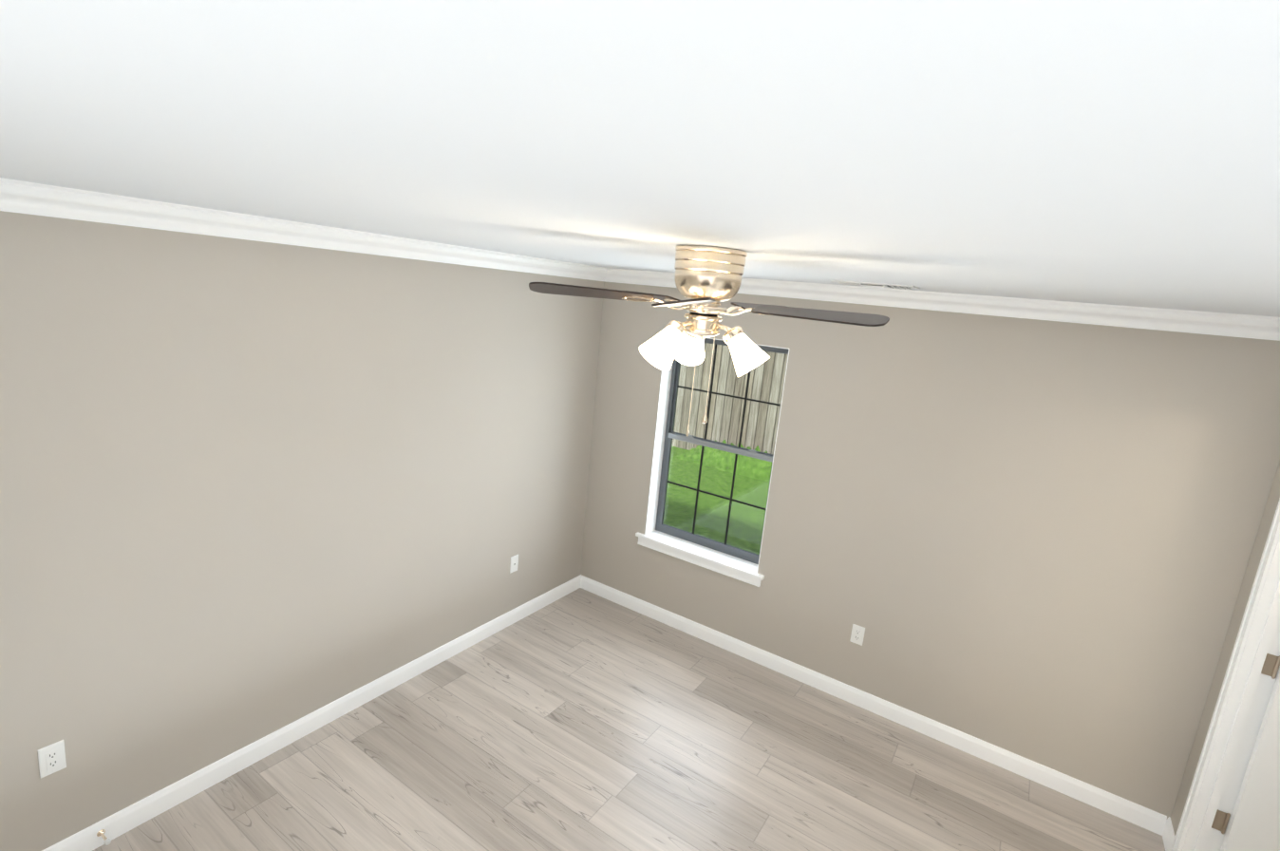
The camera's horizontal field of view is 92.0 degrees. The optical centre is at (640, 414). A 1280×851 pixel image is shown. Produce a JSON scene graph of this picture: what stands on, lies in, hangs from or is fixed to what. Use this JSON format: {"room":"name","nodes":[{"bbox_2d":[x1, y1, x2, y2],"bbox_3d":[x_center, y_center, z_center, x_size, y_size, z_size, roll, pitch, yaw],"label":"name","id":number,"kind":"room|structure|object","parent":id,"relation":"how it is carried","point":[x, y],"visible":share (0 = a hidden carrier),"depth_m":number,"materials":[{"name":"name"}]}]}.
{"room":"empty bedroom","nodes":[
{"label":"empty bedroom","id":0,"kind":"room"},
{"bbox_2d":[0,210,604,850],"bbox_3d":[-1.539,0.366,2.938,0.116,2.440,4.116,13,13,32],"label":"wall","id":1,"kind":"structure","parent":0,"point":[251,492],"depth_m":2.60,"materials":[{"name":"beige paint"}]},
{"bbox_2d":[37,739,66,777],"bbox_3d":[-2.113,1.237,2.221,0.008,0.114,0.070,13,13,32],"label":"outlet","id":2,"kind":"object","parent":1,"relation":"attached to","point":[51,759],"visible":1,"depth_m":2.22,"materials":[{"name":"white plastic"}]},
{"bbox_2d":[0,177,607,282],"bbox_3d":[-1.312,-0.768,2.708,0.085,0.092,4.000,13,13,32],"label":"crown molding","id":3,"kind":"structure","parent":1,"relation":"attached to","point":[20,197],"depth_m":2.38,"materials":[{"name":"white wood"}]},
{"bbox_2d":[41,574,581,850],"bbox_3d":[-1.564,1.515,3.176,0.014,0.100,4.000,13,13,32],"label":"baseboard","id":4,"kind":"structure","parent":1,"relation":"attached to","point":[139,812],"depth_m":2.95,"materials":[{"name":"white wood"}]},
{"bbox_2d":[96,828,111,845],"bbox_3d":[-2.050,1.619,2.364,0.074,0.026,0.026,13,13,32],"label":"doorstop","id":5,"kind":"object","parent":4,"relation":"attached to","point":[106,841],"visible":1,"depth_m":2.37,"materials":[{"name":"silver metal"}]},
{"bbox_2d":[509,554,518,573],"bbox_3d":[-0.841,0.998,4.137,0.007,0.114,0.070,13,13,32],"label":"outlet","id":6,"kind":"object","parent":1,"relation":"attached to","point":[514,563],"visible":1,"depth_m":4.13,"materials":[{"name":"white plastic"}]},
{"bbox_2d":[92,587,1165,850],"bbox_3d":[-0.057,1.944,2.255,3.875,0.100,4.276,13,13,32],"label":"floor","id":7,"kind":"structure","parent":0,"point":[580,719],"depth_m":3.03,"materials":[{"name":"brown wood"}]},
{"bbox_2d":[0,0,1279,317],"bbox_3d":[0.724,-0.417,1.426,5.175,0.100,4.276,13,13,32],"label":"ceiling","id":8,"kind":"structure","parent":0,"point":[1117,152],"depth_m":0.59,"materials":[{"name":"white paint"}]},
{"bbox_2d":[528,244,889,436],"bbox_3d":[0.220,-0.214,1.914,1.003,0.579,1.035,13,13,32],"label":"ceiling fan","id":9,"kind":"object","parent":8,"relation":"attached to","point":[707,279],"visible":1,"depth_m":1.82,"materials":[{"name":"gold metal"}]},
{"bbox_2d":[831,280,920,290],"bbox_3d":[1.124,-0.620,2.954,0.370,0.014,0.175,13,13,32],"label":"ceiling vent","id":10,"kind":"object","parent":8,"relation":"in","point":[877,285],"visible":1,"depth_m":2.91,"materials":[{"name":"white metal"}]},
{"bbox_2d":[581,282,1279,818],"bbox_3d":[1.736,0.599,3.372,5.175,2.440,0.160,13,13,32],"label":"wall","id":11,"kind":"structure","parent":0,"point":[1029,538],"depth_m":3.21,"materials":[{"name":"beige paint"}]},
{"bbox_2d":[635,337,789,586],"bbox_3d":[0.495,0.260,4.142,0.980,1.532,0.210,13,13,32],"label":"window","id":12,"kind":"structure","parent":11,"relation":"in","point":[718,556],"depth_m":4.26,"materials":[{"name":"white"}]},
{"bbox_2d":[849,623,865,645],"bbox_3d":[1.289,1.303,3.660,0.070,0.114,0.008,13,13,32],"label":"outlet","id":13,"kind":"object","parent":11,"relation":"attached to","point":[857,634],"visible":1,"depth_m":3.66,"materials":[{"name":"white plastic"}]},
{"bbox_2d":[581,575,1173,844],"bbox_3d":[1.030,1.630,3.872,3.563,0.100,0.014,13,13,32],"label":"baseboard","id":14,"kind":"structure","parent":11,"relation":"attached to","point":[1132,812],"depth_m":3.53,"materials":[{"name":"white wood"}]},
{"bbox_2d":[607,267,1279,340],"bbox_3d":[1.211,-0.660,3.407,3.390,0.092,0.085,13,13,32],"label":"crown molding","id":15,"kind":"structure","parent":11,"relation":"attached to","point":[1234,325],"depth_m":3.02,"materials":[{"name":"white wood"}]},
{"bbox_2d":[1170,459,1279,835],"bbox_3d":[1.537,1.049,0.980,0.116,2.440,4.116,13,13,32],"label":"wall","id":16,"kind":"structure","parent":0,"point":[1268,516],"depth_m":2.70,"materials":[{"name":"beige paint"}]},
{"bbox_2d":[1170,497,1279,850],"bbox_3d":[2.288,1.063,2.165,0.150,2.102,0.934,13,13,32],"label":"door frame","id":17,"kind":"structure","parent":16,"relation":"in","point":[1246,690],"depth_m":2.56,"materials":[{"name":"white wood"}]},
{"bbox_2d":[1220,668,1279,850],"bbox_3d":[2.848,1.137,2.214,0.805,2.020,0.104,13,13,32],"label":"closet door","id":18,"kind":"structure","parent":16,"relation":"in","point":[1253,823],"depth_m":2.50,"materials":[{"name":"white wood"}]},
{"label":"outside","id":19,"kind":"structure","parent":0,"visible":0},
{"bbox_2d":[663,416,776,554],"bbox_3d":[7.770,-0.091,17.295,80.000,0.100,90.000,13,13,32],"label":"ground","id":20,"kind":"structure","parent":19,"point":[678,515],"depth_m":7.56,"materials":[{"name":"green plant"}]},
{"bbox_2d":[672,439,771,482],"bbox_3d":[1.499,0.606,9.295,2.000,0.413,0.600,13,13,32],"label":"clump","id":21,"kind":"object","parent":20,"relation":"on","point":[729,457],"depth_m":9.13,"materials":[{"name":"green plant"}]},
{"bbox_2d":[671,342,787,454],"bbox_3d":[0.446,-0.555,10.298,10.068,2.097,0.061,13,13,32],"label":"fence","id":22,"kind":"object","parent":20,"relation":"on","point":[742,385],"depth_m":9.66,"materials":[{"name":"brown wood"}]}
]}

